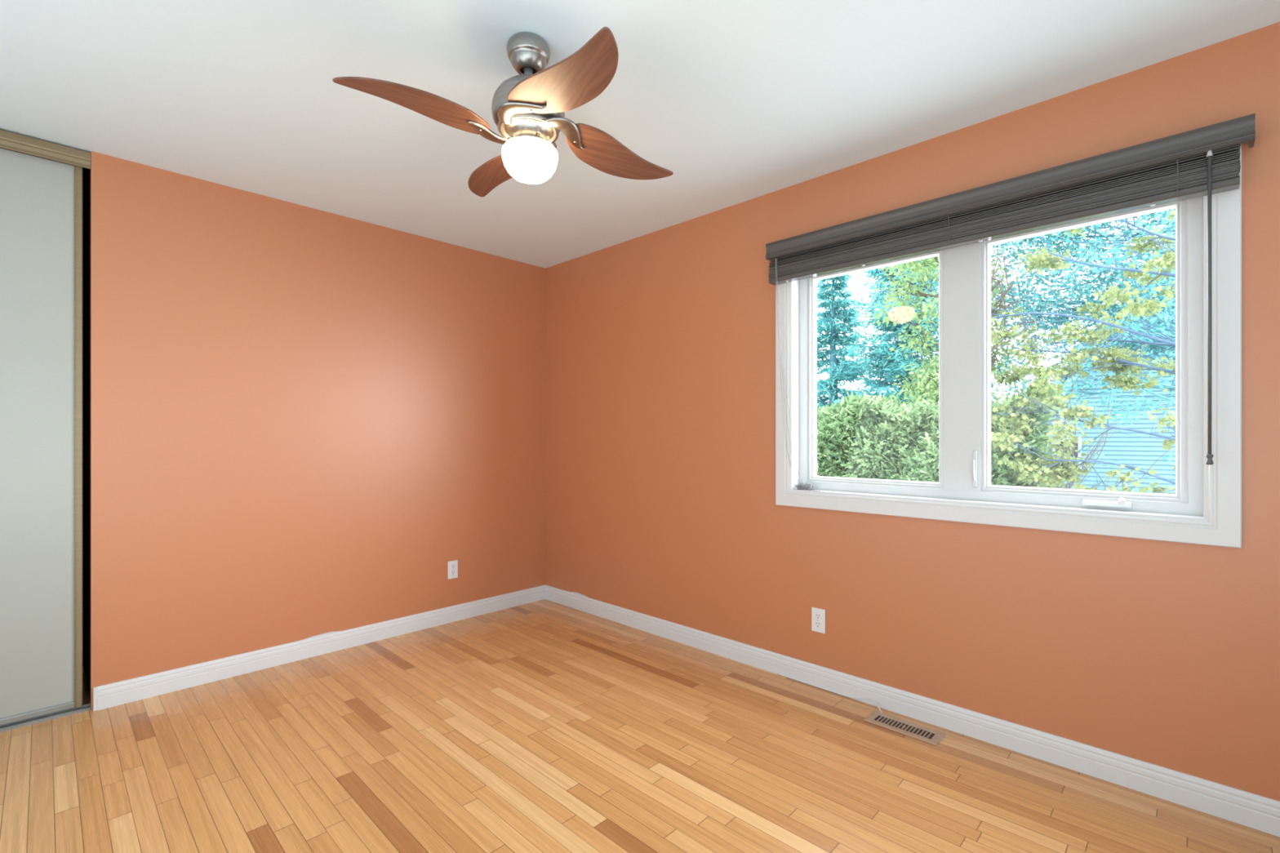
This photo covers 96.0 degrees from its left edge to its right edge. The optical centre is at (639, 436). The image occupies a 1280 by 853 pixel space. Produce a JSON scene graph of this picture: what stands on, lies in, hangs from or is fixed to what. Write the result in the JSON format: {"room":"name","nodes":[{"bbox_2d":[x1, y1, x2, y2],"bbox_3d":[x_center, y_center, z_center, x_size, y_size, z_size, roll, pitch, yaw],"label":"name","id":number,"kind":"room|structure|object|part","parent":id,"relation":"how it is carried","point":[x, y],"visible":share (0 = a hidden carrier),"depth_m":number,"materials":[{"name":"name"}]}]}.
{"room":"empty bedroom","nodes":[
{"label":"empty bedroom","id":0,"kind":"room"},
{"bbox_2d":[1,147,89,701],"bbox_3d":[-3.151,-0.026,2.296,0.705,2.440,1.367,0,0,44],"label":"closet opening","id":1,"kind":"structure","parent":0,"point":[86,171],"depth_m":2.75,"materials":[{"name":"black"}]},
{"bbox_2d":[0,147,82,726],"bbox_3d":[-2.893,-0.007,2.049,0.032,2.367,1.311,0,0,44],"label":"door","id":2,"kind":"structure","parent":1,"relation":"in","point":[41,199],"depth_m":2.43,"materials":[{"name":"beige metal"}]},
{"bbox_3d":[-2.903,1.161,2.040,0.030,0.030,1.284,0,0,44],"label":"rail","id":3,"kind":"part","parent":2,"relation":"part of","materials":[{"name":"grey metal"}]},
{"bbox_2d":[0,128,90,168],"bbox_3d":[-2.892,-1.205,2.043,0.069,0.074,1.365,0,0,44],"label":"trim","id":4,"kind":"structure","parent":1,"relation":"attached to","point":[11,140],"depth_m":2.41,"materials":[{"name":"beige wood"}]},
{"bbox_2d":[0,703,90,732],"bbox_3d":[-2.896,1.187,2.047,0.058,0.014,1.365,0,0,44],"label":"trim","id":5,"kind":"structure","parent":1,"relation":"attached to","point":[86,707],"depth_m":2.43,"materials":[{"name":"grey metal"}]},
{"bbox_2d":[89,151,545,711],"bbox_3d":[-1.588,-0.026,3.427,0.121,2.440,2.434,0,0,44],"label":"wall","id":6,"kind":"structure","parent":0,"point":[300,415],"depth_m":3.06,"materials":[{"name":"orange paint"}]},
{"bbox_2d":[93,584,546,711],"bbox_3d":[-1.537,1.144,3.382,0.016,0.100,2.428,0,0,44],"label":"baseboard","id":7,"kind":"structure","parent":6,"relation":"attached to","point":[115,694],"depth_m":3.05,"materials":[{"name":"white paint"}]},
{"bbox_2d":[448,560,457,579],"bbox_3d":[-1.210,0.860,3.727,0.008,0.114,0.069,0,0,44],"label":"power outlet","id":8,"kind":"object","parent":6,"relation":"attached to","point":[453,565],"visible":1,"depth_m":3.72,"materials":[{"name":"white plastic"}]},
{"bbox_2d":[0,599,1279,852],"bbox_3d":[-0.736,1.194,1.619,5.220,0.001,3.890,0,0,44],"label":"floor","id":9,"kind":"structure","parent":0,"point":[544,726],"depth_m":2.07,"materials":[{"name":"brown wood"}]},
{"bbox_2d":[777,673,882,713],"bbox_3d":[0.882,1.179,2.700,0.048,0.028,0.543,0,0,-40],"label":"cable","id":10,"kind":"object","parent":9,"relation":"on","point":[875,703],"visible":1,"depth_m":2.68,"materials":[{"name":"white paint"}]},
{"bbox_2d":[863,711,946,745],"bbox_3d":[1.084,1.200,2.368,0.285,0.028,0.122,0,0,44],"label":"floor vent","id":11,"kind":"object","parent":9,"relation":"in","point":[926,735],"visible":0.98,"depth_m":2.36,"materials":[{"name":"beige metal"}]},
{"bbox_2d":[0,0,1279,268],"bbox_3d":[-0.644,-1.371,1.606,5.270,0.250,4.060,0,0,44],"label":"ceiling","id":12,"kind":"structure","parent":0,"point":[742,100],"depth_m":2.02,"materials":[{"name":"white paint"}]},
{"bbox_2d":[332,26,673,196],"bbox_3d":[-0.354,-1.030,1.830,0.787,0.431,0.787,0,0,14],"label":"ceiling fan","id":13,"kind":"object","parent":12,"relation":"hanging from","point":[528,108],"visible":1,"depth_m":1.76,"materials":[{"name":"brown wood"}]},
{"bbox_3d":[-0.642,-0.964,1.674,0.442,0.007,0.210,0,8,-29],"label":"blade","id":14,"kind":"part","parent":13,"relation":"part of","materials":[{"name":"brown wood"}]},
{"bbox_3d":[-0.510,-0.964,2.118,0.210,0.007,0.442,-10,5,-29],"label":"blade","id":15,"kind":"part","parent":13,"relation":"part of","materials":[{"name":"brown wood"}]},
{"bbox_3d":[-0.349,-0.869,1.830,0.176,0.109,0.176,0,0,44],"label":"globe","id":16,"kind":"part","parent":13,"relation":"part of"},
{"bbox_3d":[-0.198,-0.964,1.541,0.210,0.007,0.442,10,-5,-29],"label":"blade","id":17,"kind":"part","parent":13,"relation":"part of","materials":[{"name":"brown wood"}]},
{"bbox_3d":[-0.065,-0.964,1.985,0.442,0.007,0.210,0,-8,-29],"label":"blade","id":18,"kind":"part","parent":13,"relation":"part of","materials":[{"name":"brown wood"}]},
{"bbox_2d":[545,22,1279,801],"bbox_3d":[0.894,-0.026,2.831,4.520,2.440,0.161,0,0,44],"label":"wall","id":19,"kind":"structure","parent":0,"point":[660,344],"depth_m":2.48,"materials":[{"name":"orange paint"}]},
{"bbox_2d":[811,607,825,633],"bbox_3d":[0.852,0.878,2.756,0.069,0.114,0.008,0,0,44],"label":"power outlet","id":20,"kind":"object","parent":19,"relation":"attached to","point":[818,615],"visible":1,"depth_m":2.75,"materials":[{"name":"white plastic"}]},
{"bbox_2d":[814,621,821,627],"bbox_3d":[0.851,0.898,2.754,0.034,0.027,0.003,0,0,44],"label":"receptacle","id":21,"kind":"object","parent":20,"relation":"attached to","point":[817,624],"depth_m":2.75,"materials":[{"name":"white plastic"}]},
{"bbox_2d":[814,613,821,619],"bbox_3d":[0.851,0.859,2.754,0.034,0.027,0.003,0,0,44],"label":"receptacle","id":22,"kind":"object","parent":20,"relation":"attached to","point":[817,615],"depth_m":2.75,"materials":[{"name":"white plastic"}]},
{"bbox_2d":[545,585,1279,837],"bbox_3d":[0.882,1.144,2.721,4.384,0.100,0.016,0,0,44],"label":"baseboard","id":23,"kind":"structure","parent":19,"relation":"attached to","point":[1247,809],"depth_m":2.25,"materials":[{"name":"white paint"}]},
{"bbox_2d":[775,143,1241,548],"bbox_3d":[1.327,-0.289,2.399,1.624,1.264,0.180,0,0,44],"label":"window","id":24,"kind":"structure","parent":19,"relation":"in","point":[1205,508],"depth_m":2.18,"materials":[{"name":"white paint"}]},
{"bbox_3d":[1.075,-0.292,2.666,0.625,1.028,0.038,0,0,44],"label":"sash","id":25,"kind":"part","parent":24,"relation":"part of","materials":[{"name":"white plastic"}]},
{"bbox_3d":[1.356,0.136,2.340,0.008,0.084,0.023,0,0,44],"label":"lever","id":26,"kind":"part","parent":24,"relation":"part of","materials":[{"name":"white plastic"}]},
{"bbox_3d":[1.340,-0.290,2.408,1.456,1.101,0.046,0,0,44],"label":"frame","id":27,"kind":"part","parent":24,"relation":"part of","materials":[{"name":"white plastic"}]},
{"bbox_2d":[765,113,1255,491],"bbox_3d":[1.266,-0.348,2.326,1.660,1.216,0.137,0,0,44],"label":"blind","id":28,"kind":"object","parent":24,"relation":"attached to","point":[1204,161],"visible":1,"depth_m":2.08,"materials":[{"name":"grey plastic"}]},
{"bbox_3d":[0.733,-0.323,2.837,0.136,1.106,0.028,0,0,0],"label":"lift cord","id":29,"kind":"part","parent":28,"relation":"part of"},
{"bbox_3d":[1.240,-0.774,2.317,1.622,0.025,0.052,0,0,44],"label":"rail","id":30,"kind":"part","parent":28,"relation":"part of","materials":[{"name":"grey plastic"}]},
{"bbox_3d":[1.616,-0.292,2.144,0.604,1.028,0.038,0,0,44],"label":"sash","id":31,"kind":"part","parent":24,"relation":"part of","materials":[{"name":"white plastic"}]},
{"bbox_3d":[1.660,0.238,2.051,0.135,0.023,0.023,0,0,44],"label":"crank handle","id":32,"kind":"part","parent":24,"relation":"part of","materials":[{"name":"white plastic"}]},
{"bbox_3d":[1.677,0.225,2.007,0.019,0.029,0.049,0,0,30],"label":"crank knob","id":33,"kind":"part","parent":24,"relation":"part of","materials":[{"name":"white plastic"}]},
{"label":"outside","id":34,"kind":"structure","parent":0,"visible":0},
{"bbox_3d":[15.040,4.144,20.549,60.000,0.100,44.700,0,0,44],"label":"ground","id":35,"kind":"structure","parent":34,"visible":0},
{"bbox_2d":[816,273,879,469],"bbox_3d":[5.588,-0.505,16.181,3.281,9.202,2.968,0,0,0],"label":"spruce tree","id":36,"kind":"object","parent":35,"relation":"on","point":[833,331],"visible":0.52,"depth_m":16.12,"materials":[{"name":"green plant"}]},
{"bbox_2d":[826,259,938,475],"bbox_3d":[6.830,-1.055,14.463,4.322,10.302,3.993,0,0,-37],"label":"spruce tree","id":37,"kind":"object","parent":35,"relation":"on","point":[891,367],"visible":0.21,"depth_m":14.23,"materials":[{"name":"green plant"}]},
{"bbox_2d":[816,377,1068,488],"bbox_3d":[3.345,1.661,9.229,5.645,4.872,2.176,0,0,44],"label":"hedge","id":38,"kind":"object","parent":35,"relation":"on","point":[844,420],"visible":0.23,"depth_m":8.43,"materials":[{"name":"green plant"}]},
{"bbox_2d":[865,244,1047,428],"bbox_3d":[5.300,-0.113,9.803,2.826,8.422,3.748,0,0,44],"label":"leafy tree","id":39,"kind":"object","parent":35,"relation":"on","point":[932,374],"visible":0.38,"depth_m":9.88,"materials":[{"name":"green plant"}]},
{"bbox_2d":[847,208,1175,469],"bbox_3d":[6.508,-1.910,10.611,7.646,12.021,8.018,0,0,-35],"label":"tree","id":40,"kind":"object","parent":35,"relation":"on","point":[1117,275],"visible":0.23,"depth_m":9.82,"materials":[{"name":"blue plant"}]},
{"bbox_2d":[924,330,1173,492],"bbox_3d":[5.835,1.131,9.595,4.309,5.550,4.630,0,0,20],"label":"leafy shrub","id":41,"kind":"object","parent":35,"relation":"on","point":[1069,452],"visible":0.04,"depth_m":8.90,"materials":[{"name":"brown plant"}]},
{"bbox_2d":[937,208,1175,493],"bbox_3d":[5.499,0.401,6.935,3.098,7.396,3.932,0,0,-20],"label":"maple tree","id":42,"kind":"object","parent":35,"relation":"on","point":[1117,360],"visible":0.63,"depth_m":6.76,"materials":[{"name":"green plant"}]},
{"bbox_2d":[1039,272,1175,493],"bbox_3d":[14.224,-0.006,15.531,7.857,8.200,7.650,0,0,44],"label":"house","id":43,"kind":"structure","parent":35,"relation":"on","point":[1144,452],"depth_m":13.45,"materials":[{"name":"blue"}]},
{"bbox_3d":[10.530,0.469,14.227,0.480,0.730,0.010,0,0,44],"label":"pane","id":44,"kind":"part","parent":43,"relation":"part of","materials":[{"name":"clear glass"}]},
{"bbox_3d":[9.840,-0.005,14.678,2.702,4.381,0.310,0,0,44],"label":"rake trim","id":45,"kind":"part","parent":43,"relation":"part of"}
]}

